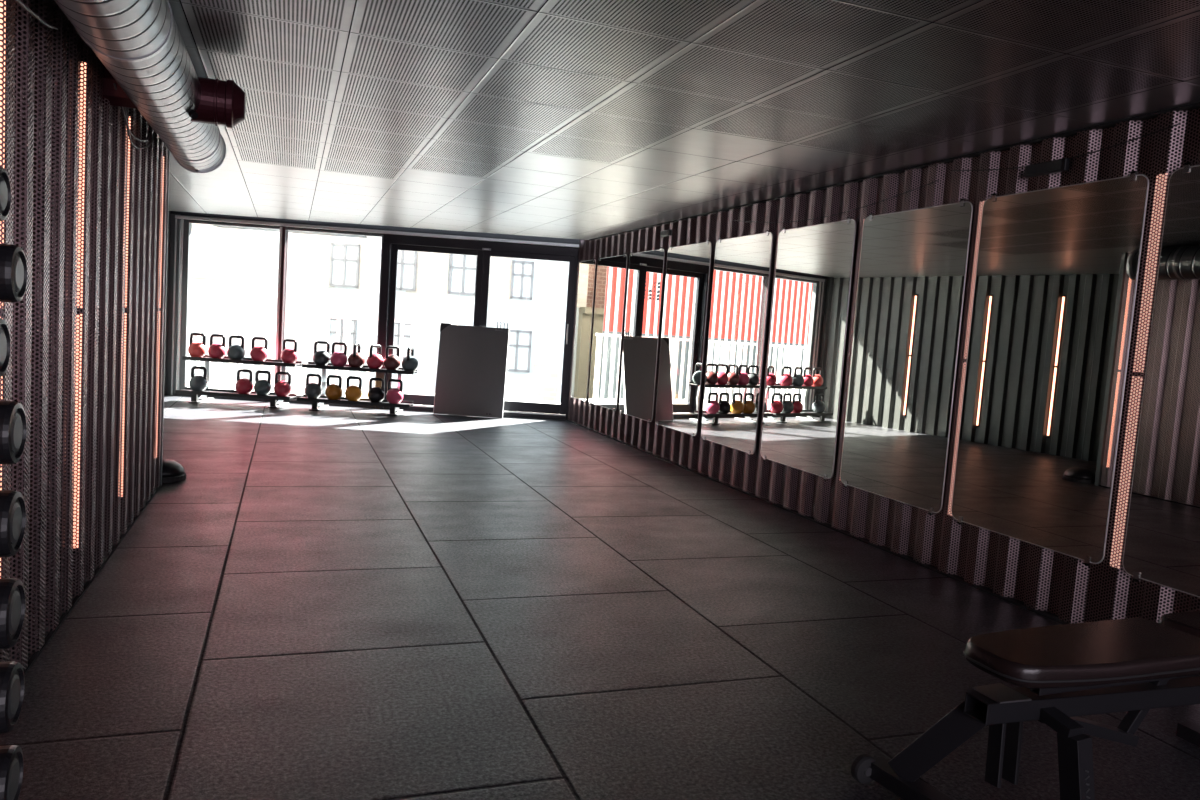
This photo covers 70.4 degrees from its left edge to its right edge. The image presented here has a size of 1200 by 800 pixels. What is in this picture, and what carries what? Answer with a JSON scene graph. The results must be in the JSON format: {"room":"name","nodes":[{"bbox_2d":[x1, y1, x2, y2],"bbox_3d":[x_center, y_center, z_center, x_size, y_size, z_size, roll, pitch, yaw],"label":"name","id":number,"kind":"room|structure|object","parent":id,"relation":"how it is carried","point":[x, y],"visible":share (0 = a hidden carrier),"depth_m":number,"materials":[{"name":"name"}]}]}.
{"room":"gym","nodes":[
{"label":"gym","id":0,"kind":"room"},
{"bbox_2d":[0,0,167,668],"bbox_3d":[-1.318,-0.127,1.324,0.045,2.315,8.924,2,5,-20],"label":"wall","id":1,"kind":"structure","parent":0,"point":[39,557],"depth_m":3.30,"materials":[{"name":"metal"}]},
{"bbox_2d":[0,0,5,575],"bbox_3d":[-1.737,-0.253,2.442,0.038,1.980,0.032,2,5,-20],"label":"light strip","id":2,"kind":"object","parent":1,"relation":"attached to","point":[1,4],"visible":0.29,"depth_m":2.39,"materials":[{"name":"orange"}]},
{"bbox_2d":[15,0,57,28],"bbox_3d":[-1.567,-1.115,2.249,0.029,0.079,1.102,2,5,-20],"label":"cable","id":3,"kind":"object","parent":1,"relation":"attached to","point":[22,4],"visible":1,"depth_m":2.45,"materials":[{"name":"black rubber"}]},
{"bbox_2d":[67,55,86,554],"bbox_3d":[-2.078,-0.355,3.377,0.038,1.980,0.032,2,5,-20],"label":"light strip","id":4,"kind":"object","parent":1,"relation":"attached to","point":[85,59],"visible":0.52,"depth_m":3.37,"materials":[{"name":"beige"}]},
{"bbox_2d":[23,485,160,675],"bbox_3d":[-1.336,1.032,1.311,0.016,0.010,9.150,2,5,-20],"label":"trim","id":5,"kind":"structure","parent":1,"relation":"attached to","point":[76,599],"depth_m":3.45,"materials":[{"name":"black metal"}]},
{"bbox_2d":[116,112,131,500],"bbox_3d":[-2.419,-0.457,4.311,0.038,1.980,0.032,2,5,-20],"label":"light strip","id":6,"kind":"object","parent":1,"relation":"attached to","point":[129,112],"visible":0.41,"depth_m":4.30,"materials":[{"name":"beige"}]},
{"bbox_2d":[135,125,169,485],"bbox_3d":[-2.915,-0.588,5.483,0.205,2.315,0.045,2,5,-20],"label":"trim","id":7,"kind":"structure","parent":1,"relation":"attached to","point":[168,151],"depth_m":5.49,"materials":[{"name":"black metal"}]},
{"bbox_2d":[151,152,163,461],"bbox_3d":[-2.828,-0.580,5.433,0.038,1.980,0.032,2,5,-20],"label":"light strip","id":8,"kind":"object","parent":1,"relation":"attached to","point":[163,152],"visible":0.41,"depth_m":5.43,"materials":[{"name":"beige"}]},
{"bbox_2d":[164,211,170,394],"bbox_3d":[-5.146,-0.991,7.563,0.045,2.465,6.600,3,5,-7],"label":"wall","id":9,"kind":"structure","parent":0,"point":[169,211],"depth_m":10.78,"materials":[{"name":"grey metal"}]},
{"bbox_2d":[166,214,180,394],"bbox_3d":[-5.459,-1.211,10.895,0.150,2.300,0.130,4,5,-3],"label":"trim","id":10,"kind":"structure","parent":9,"relation":"attached to","point":[172,216],"depth_m":10.83,"materials":[{"name":"black metal"}]},
{"bbox_2d":[174,393,374,407],"bbox_3d":[-4.188,0.004,11.013,2.550,0.035,0.110,4,5,-3],"label":"trim","id":11,"kind":"structure","parent":9,"relation":"attached to","point":[175,394],"depth_m":10.96,"materials":[{"name":"black metal"}]},
{"bbox_2d":[171,211,583,248],"bbox_3d":[-2.785,-2.267,10.927,5.650,0.285,0.140,4,5,-3],"label":"wall window header","id":12,"kind":"structure","parent":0,"point":[172,212],"depth_m":10.86,"materials":[{"name":"black metal"}]},
{"bbox_2d":[177,219,183,389],"bbox_3d":[-5.353,-1.172,10.873,0.025,2.240,0.110,4,5,-3],"label":"trim","id":13,"kind":"structure","parent":12,"relation":"attached to","point":[182,220],"depth_m":10.82,"materials":[{"name":"metal"}]},
{"bbox_2d":[179,220,279,389],"bbox_3d":[-4.739,-1.148,10.905,1.205,2.200,0.080,4,5,-3],"label":"window","id":14,"kind":"structure","parent":12,"relation":"in","point":[187,232],"depth_m":10.83,"materials":[{"name":"black metal"}]},
{"bbox_2d":[274,227,281,384],"bbox_3d":[-4.122,-1.090,10.930,0.035,2.235,0.110,4,5,-3],"label":"trim","id":15,"kind":"structure","parent":12,"relation":"attached to","point":[280,237],"depth_m":10.86,"materials":[{"name":"metal"}]},
{"bbox_2d":[277,227,287,381],"bbox_3d":[-4.084,-1.088,10.927,0.040,2.235,0.120,4,5,-3],"label":"trim","id":16,"kind":"structure","parent":12,"relation":"attached to","point":[284,247],"depth_m":10.86,"materials":[{"name":"metal"}]},
{"bbox_2d":[281,227,383,399],"bbox_3d":[-3.453,-1.065,10.965,1.225,2.200,0.080,4,5,-3],"label":"window","id":17,"kind":"structure","parent":12,"relation":"in","point":[287,228],"depth_m":10.88,"materials":[{"name":"black metal"}]},
{"bbox_2d":[175,212,580,247],"bbox_3d":[-2.748,-2.221,10.835,5.020,0.115,0.055,4,5,-3],"label":"trim","id":18,"kind":"structure","parent":12,"relation":"attached to","point":[306,222],"depth_m":10.82,"materials":[{"name":"black metal"}]},
{"bbox_2d":[385,244,483,405],"bbox_3d":[-2.156,-0.953,11.078,1.185,2.058,0.050,4,5,-3],"label":"door","id":19,"kind":"structure","parent":12,"relation":"in","point":[417,399],"depth_m":11.01,"materials":[{"name":"black metal"}]},
{"bbox_2d":[375,235,578,419],"bbox_3d":[-1.598,-0.930,11.062,2.500,2.235,0.140,4,5,-3],"label":"trim","id":20,"kind":"structure","parent":12,"relation":"attached to","point":[388,240],"depth_m":10.95,"materials":[{"name":"black metal"}]},
{"bbox_2d":[479,250,574,413],"bbox_3d":[-0.977,-0.870,11.054,1.185,2.058,0.098,4,5,-3],"label":"door","id":21,"kind":"structure","parent":12,"relation":"in","point":[518,406],"depth_m":11.03,"materials":[{"name":"black metal"}]},
{"bbox_2d":[0,395,1199,799],"bbox_3d":[-1.474,0.759,4.789,7.800,0.050,15.800,2,5,-20],"label":"floor","id":22,"kind":"structure","parent":0,"point":[331,602],"depth_m":3.34,"materials":[{"name":"rubber"}]},
{"bbox_2d":[162,459,185,482],"bbox_3d":[-3.001,0.474,5.806,0.320,0.138,0.320,2,5,-20],"label":"dome","id":23,"kind":"object","parent":22,"relation":"on","point":[172,471],"visible":0.49,"depth_m":5.75,"materials":[{"name":"black paint"}]},
{"bbox_2d":[175,355,301,407],"bbox_3d":[-4.436,-0.237,10.517,1.360,0.565,0.535,4,5,-3],"label":"rack","id":24,"kind":"object","parent":22,"relation":"on","point":[272,396],"visible":0.91,"depth_m":10.39,"materials":[{"name":"black metal"}]},
{"bbox_2d":[188,333,206,356],"bbox_3d":[-4.957,-0.676,10.470,0.208,0.302,0.208,3,5,-11],"label":"kettlebell","id":25,"kind":"object","parent":24,"relation":"on","point":[195,349],"visible":0.93,"depth_m":10.43,"materials":[{"name":"red metal"}]},
{"bbox_2d":[189,366,207,390],"bbox_3d":[-4.888,-0.259,10.354,0.208,0.302,0.208,4,5,-3],"label":"kettlebell","id":26,"kind":"object","parent":24,"relation":"on","point":[198,382],"visible":1,"depth_m":10.31,"materials":[{"name":"grey metal"}]},
{"bbox_2d":[208,334,225,358],"bbox_3d":[-4.718,-0.661,10.481,0.208,0.302,0.208,4,5,-3],"label":"kettlebell","id":27,"kind":"object","parent":24,"relation":"on","point":[216,350],"visible":0.98,"depth_m":10.43,"materials":[{"name":"red metal"}]},
{"bbox_2d":[227,335,244,359],"bbox_3d":[-4.488,-0.646,10.492,0.208,0.302,0.208,4,5,-3],"label":"kettlebell","id":28,"kind":"object","parent":24,"relation":"on","point":[236,352],"visible":0.98,"depth_m":10.44,"materials":[{"name":"grey metal"}]},
{"bbox_2d":[175,387,296,400],"bbox_3d":[-4.440,-0.077,10.393,1.360,0.062,0.260,4,5,-3],"label":"shelf","id":29,"kind":"object","parent":24,"relation":"attached to","point":[272,396],"depth_m":10.28,"materials":[{"name":"black metal"}]},
{"bbox_2d":[182,355,301,366],"bbox_3d":[-4.419,-0.489,10.518,1.360,0.062,0.260,4,5,-3],"label":"shelf","id":30,"kind":"object","parent":24,"relation":"attached to","point":[273,362],"depth_m":10.40,"materials":[{"name":"black metal"}]},
{"bbox_2d":[235,369,253,393],"bbox_3d":[-4.340,-0.224,10.379,0.208,0.302,0.208,4,5,-3],"label":"kettlebell","id":31,"kind":"object","parent":24,"relation":"on","point":[244,385],"visible":0.99,"depth_m":10.33,"materials":[{"name":"red metal"}]},
{"bbox_2d":[250,337,267,360],"bbox_3d":[-4.209,-0.628,10.505,0.208,0.302,0.208,3,5,-13],"label":"kettlebell","id":32,"kind":"object","parent":24,"relation":"on","point":[258,353],"visible":0.99,"depth_m":10.46,"materials":[{"name":"red metal"}]},
{"bbox_2d":[254,370,271,394],"bbox_3d":[-4.120,-0.210,10.389,0.208,0.302,0.208,4,5,-3],"label":"kettlebell","id":33,"kind":"object","parent":24,"relation":"on","point":[261,387],"visible":1,"depth_m":10.34,"materials":[{"name":"grey metal"}]},
{"bbox_2d":[274,372,291,396],"bbox_3d":[-3.881,-0.195,10.400,0.208,0.302,0.208,2,5,-18],"label":"kettlebell","id":34,"kind":"object","parent":24,"relation":"on","point":[281,388],"visible":1,"depth_m":10.35,"materials":[{"name":"red metal"}]},
{"bbox_2d":[281,339,297,362],"bbox_3d":[-3.840,-0.605,10.522,0.208,0.302,0.208,5,5,9],"label":"kettlebell","id":35,"kind":"object","parent":24,"relation":"on","point":[288,355],"visible":0.98,"depth_m":10.47,"materials":[{"name":"red metal"}]},
{"bbox_2d":[297,362,416,415],"bbox_3d":[-3.000,-0.145,10.584,1.360,0.565,0.535,4,5,-3],"label":"rack","id":36,"kind":"object","parent":22,"relation":"on","point":[394,408],"visible":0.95,"depth_m":10.45,"materials":[{"name":"black metal"}]},
{"bbox_2d":[304,374,321,398],"bbox_3d":[-3.512,-0.171,10.418,0.208,0.302,0.208,4,5,-3],"label":"kettlebell","id":37,"kind":"object","parent":36,"relation":"on","point":[312,390],"visible":1,"depth_m":10.37,"materials":[{"name":"grey metal"}]},
{"bbox_2d":[313,341,329,364],"bbox_3d":[-3.452,-0.580,10.540,0.208,0.302,0.208,2,5,-23],"label":"kettlebell","id":38,"kind":"object","parent":36,"relation":"on","point":[320,357],"visible":0.98,"depth_m":10.49,"materials":[{"name":"black metal"}]},
{"bbox_2d":[325,375,342,399],"bbox_3d":[-3.263,-0.155,10.429,0.208,0.302,0.208,4,5,-3],"label":"kettlebell","id":39,"kind":"object","parent":36,"relation":"on","point":[333,391],"visible":1,"depth_m":10.38,"materials":[{"name":"yellow metal"}]},
{"bbox_2d":[330,342,347,366],"bbox_3d":[-3.237,-0.566,10.550,0.208,0.302,0.208,4,5,-3],"label":"kettlebell","id":40,"kind":"object","parent":36,"relation":"on","point":[338,358],"visible":0.98,"depth_m":10.50,"materials":[{"name":"red metal"}]},
{"bbox_2d":[345,376,361,400],"bbox_3d":[-3.024,-0.140,10.440,0.208,0.302,0.208,4,5,-3],"label":"kettlebell","id":41,"kind":"object","parent":36,"relation":"on","point":[353,392],"visible":0.99,"depth_m":10.39,"materials":[{"name":"yellow metal"}]},
{"bbox_2d":[297,394,412,407],"bbox_3d":[-3.005,0.015,10.460,1.360,0.062,0.260,4,5,-3],"label":"shelf","id":42,"kind":"object","parent":36,"relation":"attached to","point":[322,399],"depth_m":10.34,"materials":[{"name":"black metal"}]},
{"bbox_2d":[348,343,364,367],"bbox_3d":[-3.023,-0.552,10.560,0.208,0.302,0.208,4,5,3],"label":"kettlebell","id":43,"kind":"object","parent":36,"relation":"on","point":[356,359],"visible":0.98,"depth_m":10.49,"materials":[{"name":"red metal"}]},
{"bbox_2d":[302,362,416,374],"bbox_3d":[-2.984,-0.397,10.585,1.360,0.062,0.260,4,5,-3],"label":"shelf","id":44,"kind":"object","parent":36,"relation":"attached to","point":[365,368],"depth_m":10.47,"materials":[{"name":"black metal"}]},
{"bbox_2d":[366,345,383,368],"bbox_3d":[-2.794,-0.538,10.571,0.208,0.302,0.208,7,6,32],"label":"kettlebell","id":45,"kind":"object","parent":36,"relation":"on","point":[374,361],"visible":0.99,"depth_m":10.50,"materials":[{"name":"red metal"}]},
{"bbox_2d":[367,378,384,402],"bbox_3d":[-2.750,-0.122,10.453,0.208,0.302,0.208,4,5,-3],"label":"kettlebell","id":46,"kind":"object","parent":36,"relation":"on","point":[375,394],"visible":1,"depth_m":10.40,"materials":[{"name":"black metal"}]},
{"bbox_2d":[384,346,400,369],"bbox_3d":[-2.584,-0.524,10.580,0.208,0.302,0.208,0,6,-40],"label":"kettlebell","id":47,"kind":"object","parent":36,"relation":"on","point":[391,362],"visible":0.99,"depth_m":10.52,"materials":[{"name":"red metal"}]},
{"bbox_2d":[386,379,402,403],"bbox_3d":[-2.525,-0.108,10.463,0.208,0.302,0.208,4,5,-3],"label":"kettlebell","id":48,"kind":"object","parent":36,"relation":"on","point":[393,395],"visible":1,"depth_m":10.41,"materials":[{"name":"pink metal"}]},
{"bbox_2d":[401,347,418,370],"bbox_3d":[-2.365,-0.510,10.591,0.208,0.302,0.208,4,5,5],"label":"kettlebell","id":49,"kind":"object","parent":36,"relation":"on","point":[409,363],"visible":1,"depth_m":10.52,"materials":[{"name":"grey metal"}]},
{"bbox_2d":[433,322,509,417],"bbox_3d":[-1.644,-0.413,10.894,0.886,1.227,0.245,4,5,-1],"label":"leaning board","id":50,"kind":"object","parent":22,"relation":"on","point":[472,360],"visible":1,"depth_m":10.88,"materials":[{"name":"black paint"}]},
{"bbox_2d":[568,249,582,419],"bbox_3d":[-0.220,-0.977,11.155,0.250,2.500,0.120,4,5,-3],"label":"pier","id":51,"kind":"object","parent":22,"relation":"on","point":[582,249],"visible":0.14,"depth_m":11.10,"materials":[{"name":"metal"}]},
{"bbox_2d":[851,610,1199,799],"bbox_3d":[1.447,0.884,2.386,1.355,0.496,0.545,2,5,-21],"label":"weight bench","id":52,"kind":"object","parent":22,"relation":"on","point":[1136,666],"visible":1,"depth_m":2.25,"materials":[{"name":"black leather"}]},
{"bbox_3d":[-1.202,0.219,1.458,0.250,1.620,0.280,2,5,-20],"label":"tower","id":53,"kind":"object","parent":22,"relation":"on","visible":0},
{"bbox_2d":[0,167,10,220],"bbox_3d":[-1.162,-0.358,1.410,0.295,0.094,0.094,2,5,-20],"label":"dumbbell","id":54,"kind":"object","parent":53,"relation":"on","point":[5,190],"visible":1,"depth_m":1.47,"materials":[{"name":"black paint"}]},
{"bbox_2d":[0,318,10,376],"bbox_3d":[-1.180,-0.096,1.432,0.295,0.106,0.106,2,5,-20],"label":"dumbbell","id":55,"kind":"object","parent":53,"relation":"on","point":[5,346],"visible":1,"depth_m":1.50,"materials":[{"name":"black paint"}]},
{"bbox_2d":[0,661,23,733],"bbox_3d":[-1.199,0.533,1.494,0.295,0.124,0.124,2,5,-20],"label":"dumbbell","id":56,"kind":"object","parent":53,"relation":"on","point":[11,672],"visible":1,"depth_m":1.52,"materials":[{"name":"black rubber"}]},
{"bbox_2d":[0,745,23,799],"bbox_3d":[-1.210,0.692,1.507,0.295,0.124,0.124,2,5,-20],"label":"dumbbell","id":57,"kind":"object","parent":53,"relation":"on","point":[11,756],"visible":1,"depth_m":1.54,"materials":[{"name":"black rubber"}]},
{"bbox_2d":[0,578,24,648],"bbox_3d":[-1.188,0.378,1.480,0.295,0.124,0.124,2,5,-20],"label":"dumbbell","id":58,"kind":"object","parent":53,"relation":"on","point":[12,592],"visible":1,"depth_m":1.51,"materials":[{"name":"black rubber"}]},
{"bbox_2d":[0,490,25,556],"bbox_3d":[-1.177,0.215,1.467,0.295,0.118,0.118,2,5,-20],"label":"dumbbell","id":59,"kind":"object","parent":53,"relation":"on","point":[12,503],"visible":1,"depth_m":1.49,"materials":[{"name":"black rubber"}]},
{"bbox_2d":[0,401,25,464],"bbox_3d":[-1.166,0.053,1.453,0.295,0.112,0.112,2,5,-20],"label":"dumbbell","id":60,"kind":"object","parent":53,"relation":"on","point":[12,413],"visible":1,"depth_m":1.48,"materials":[{"name":"black rubber"}]},
{"bbox_2d":[0,244,26,302],"bbox_3d":[-1.147,-0.224,1.429,0.295,0.100,0.100,2,5,-20],"label":"dumbbell","id":61,"kind":"object","parent":53,"relation":"on","point":[13,266],"visible":1,"depth_m":1.45,"materials":[{"name":"black paint"}]},
{"bbox_2d":[50,0,1199,239],"bbox_3d":[-1.552,-1.582,4.397,7.220,0.030,15.600,2,5,-20],"label":"ceiling","id":62,"kind":"structure","parent":0,"point":[568,119],"depth_m":3.85,"materials":[{"name":"metal"}]},
{"bbox_2d":[54,0,245,173],"bbox_3d":[-0.921,-1.091,1.126,0.567,0.308,8.756,2,5,-20],"label":"ventilation duct","id":63,"kind":"object","parent":62,"relation":"hanging from","point":[141,49],"visible":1,"depth_m":3.23,"materials":[{"name":"metal"}]},
{"bbox_2d":[113,83,154,148],"bbox_3d":[-2.249,-1.314,4.119,0.029,0.168,1.104,2,5,-20],"label":"cable","id":64,"kind":"object","parent":63,"relation":"hanging from","point":[114,84],"visible":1,"depth_m":3.96,"materials":[{"name":"black rubber"}]},
{"bbox_2d":[123,107,149,141],"bbox_3d":[-2.248,-1.324,4.118,0.029,0.109,0.904,2,5,-20],"label":"cable","id":65,"kind":"object","parent":63,"relation":"hanging from","point":[125,111],"visible":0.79,"depth_m":4.09,"materials":[{"name":"black rubber"}]},
{"bbox_2d":[191,77,245,128],"bbox_3d":[-1.788,-1.377,3.927,0.277,0.216,0.216,2,5,-20],"label":"outlet","id":66,"kind":"object","parent":63,"relation":"attached to","point":[223,103],"depth_m":3.87,"materials":[{"name":"red metal"}]},
{"bbox_2d":[568,108,1199,623],"bbox_3d":[2.041,-0.271,4.541,0.040,2.515,13.932,2,5,-20],"label":"wall","id":67,"kind":"structure","parent":0,"point":[826,207],"depth_m":4.73,"materials":[{"name":"metal"}]},
{"bbox_2d":[413,405,564,415],"bbox_3d":[-1.634,0.125,11.098,2.365,0.017,0.030,4,5,-3],"label":"trim","id":68,"kind":"structure","parent":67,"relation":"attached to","point":[413,405],"depth_m":11.11,"materials":[{"name":"metal"}]},
{"bbox_2d":[571,258,595,402],"bbox_3d":[-0.212,-0.871,10.624,0.021,1.764,0.632,2,5,-20],"label":"wall mirror","id":69,"kind":"object","parent":67,"relation":"attached to","point":[587,269],"visible":1,"depth_m":10.59,"materials":[{"name":"silver metal"}]},
{"bbox_2d":[589,253,627,411],"bbox_3d":[0.081,-0.783,9.820,0.021,1.764,0.952,2,5,-20],"label":"wall mirror","id":70,"kind":"object","parent":67,"relation":"attached to","point":[611,271],"visible":1,"depth_m":9.77,"materials":[{"name":"silver metal"}]},
{"bbox_2d":[619,247,664,423],"bbox_3d":[0.424,-0.680,8.879,0.021,1.764,0.927,2,5,-20],"label":"wall mirror","id":71,"kind":"object","parent":67,"relation":"attached to","point":[646,269],"visible":1,"depth_m":8.83,"materials":[{"name":"silver metal"}]},
{"bbox_2d":[660,229,671,236],"bbox_3d":[0.646,-1.637,8.349,0.034,0.060,0.220,2,5,-20],"label":"wall box","id":72,"kind":"object","parent":67,"relation":"attached to","point":[665,233],"visible":1,"depth_m":8.31,"materials":[{"name":"black paint"}]},
{"bbox_2d":[655,240,711,437],"bbox_3d":[0.765,-0.578,7.944,0.021,1.764,0.927,2,5,-20],"label":"wall mirror","id":73,"kind":"object","parent":67,"relation":"attached to","point":[688,267],"visible":1,"depth_m":7.90,"materials":[{"name":"silver metal"}]},
{"bbox_2d":[701,230,772,455],"bbox_3d":[1.109,-0.475,7.003,0.021,1.764,0.932,2,5,-20],"label":"wall mirror","id":74,"kind":"object","parent":67,"relation":"attached to","point":[742,265],"visible":1,"depth_m":6.95,"materials":[{"name":"silver metal"}]},
{"bbox_2d":[760,217,855,480],"bbox_3d":[1.456,-0.371,6.052,0.021,1.764,0.937,2,5,-20],"label":"wall mirror","id":75,"kind":"object","parent":67,"relation":"attached to","point":[814,263],"visible":1,"depth_m":6.00,"materials":[{"name":"silver metal"}]},
{"bbox_2d":[733,180,938,222],"bbox_3d":[1.518,-1.326,5.973,0.006,0.106,2.401,2,5,-20],"label":"cable","id":76,"kind":"object","parent":67,"relation":"attached to","point":[937,180],"visible":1,"depth_m":5.61,"materials":[{"name":"black paint"}]},
{"bbox_2d":[567,102,1199,624],"bbox_3d":[1.972,-0.190,4.711,0.057,2.315,13.500,2,5,-20],"label":"trim","id":77,"kind":"structure","parent":67,"relation":"attached to","point":[1184,108],"depth_m":4.91,"materials":[{"name":"black metal"}]},
{"bbox_2d":[840,198,972,514],"bbox_3d":[1.802,-0.267,5.103,0.021,1.764,0.937,2,5,-20],"label":"wall mirror","id":78,"kind":"object","parent":67,"relation":"attached to","point":[913,266],"visible":1,"depth_m":5.04,"materials":[{"name":"silver metal"}]},
{"bbox_2d":[948,197,990,518],"bbox_3d":[2.016,-0.214,4.645,0.032,1.760,0.056,2,5,-20],"label":"light strip","id":79,"kind":"object","parent":67,"relation":"attached to","point":[985,197],"visible":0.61,"depth_m":4.65,"materials":[{"name":"beige"}]},
{"bbox_2d":[948,362,966,514],"bbox_3d":[1.977,0.218,4.678,0.012,0.850,0.048,2,5,-20],"label":"diffuser","id":80,"kind":"object","parent":79,"relation":"attached to","point":[965,362],"depth_m":4.68,"materials":[{"name":"beige"}]},
{"bbox_2d":[964,201,983,358],"bbox_3d":[2.036,-0.647,4.605,0.012,0.850,0.048,2,5,-20],"label":"diffuser","id":81,"kind":"object","parent":79,"relation":"attached to","point":[983,201],"depth_m":4.61,"materials":[{"name":"beige"}]},
{"bbox_2d":[1024,158,1069,177],"bbox_3d":[2.177,-1.131,4.148,0.034,0.060,0.240,2,5,-20],"label":"wall box","id":82,"kind":"object","parent":67,"relation":"attached to","point":[1059,165],"visible":1,"depth_m":4.12,"materials":[{"name":"black paint"}]},
{"bbox_2d":[951,171,1148,565],"bbox_3d":[2.146,-0.164,4.159,0.021,1.764,0.937,2,5,-20],"label":"wall mirror","id":83,"kind":"object","parent":67,"relation":"attached to","point":[1057,271],"visible":1,"depth_m":4.08,"materials":[{"name":"silver metal"}]},
{"bbox_2d":[952,123,1179,170],"bbox_3d":[2.187,-1.186,4.145,0.006,0.066,1.301,2,5,-20],"label":"cable","id":84,"kind":"object","parent":67,"relation":"attached to","point":[1178,123],"visible":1,"depth_m":3.90,"materials":[{"name":"black paint"}]},
{"bbox_2d":[1110,168,1173,572],"bbox_3d":[2.357,-0.112,3.711,0.032,1.760,0.056,2,5,-20],"label":"light strip","id":85,"kind":"object","parent":67,"relation":"attached to","point":[1169,175],"visible":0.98,"depth_m":3.70,"materials":[{"name":"beige plastic"}]},
{"bbox_2d":[1110,376,1142,567],"bbox_3d":[2.318,0.321,3.744,0.012,0.850,0.048,2,5,-20],"label":"diffuser","id":86,"kind":"object","parent":85,"relation":"attached to","point":[1141,379],"depth_m":3.74,"materials":[{"name":"beige"}]},
{"bbox_2d":[1133,173,1167,371],"bbox_3d":[2.377,-0.544,3.671,0.012,0.850,0.048,2,5,-20],"label":"diffuser","id":87,"kind":"object","parent":85,"relation":"attached to","point":[1165,184],"depth_m":3.66,"materials":[{"name":"beige"}]},
{"bbox_2d":[1122,162,1199,597],"bbox_3d":[2.496,-0.059,3.199,0.021,1.764,0.942,2,5,-20],"label":"wall mirror","id":88,"kind":"object","parent":67,"relation":"attached to","point":[1162,544],"visible":1,"depth_m":3.52,"materials":[{"name":"silver metal"}]},
{"label":"outside","id":89,"kind":"structure","parent":0,"visible":0},
{"bbox_3d":[-21.489,-1.091,58.386,160.000,0.100,96.000,2,5,-20],"label":"ground","id":90,"kind":"structure","parent":89,"visible":0},
{"bbox_2d":[189,223,568,401],"bbox_3d":[-5.764,-6.176,35.442,59.001,16.000,1.100,4,5,-3],"label":"brick building","id":91,"kind":"structure","parent":90,"relation":"on","point":[231,268],"depth_m":35.40,"materials":[{"name":"paint"}]},
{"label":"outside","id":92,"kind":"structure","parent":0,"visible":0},
{"bbox_2d":[187,380,559,413],"bbox_3d":[-5.482,-0.107,12.563,38.000,0.060,3.200,4,5,-3],"label":"floor","id":93,"kind":"structure","parent":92,"point":[213,385],"depth_m":13.44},
{"bbox_2d":[188,306,457,396],"bbox_3d":[-5.388,-0.732,12.477,6.500,1.210,0.110,4,5,-3],"label":"terrace railing","id":94,"kind":"object","parent":93,"relation":"on","point":[233,312],"visible":0.27,"depth_m":12.53,"materials":[{"name":"white metal"}]},
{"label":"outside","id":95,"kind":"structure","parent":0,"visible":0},
{"bbox_2d":[212,225,366,237],"bbox_3d":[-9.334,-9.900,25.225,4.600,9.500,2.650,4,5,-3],"label":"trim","id":96,"kind":"structure","parent":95,"point":[219,226],"depth_m":26.54,"materials":[{"name":"paint"}]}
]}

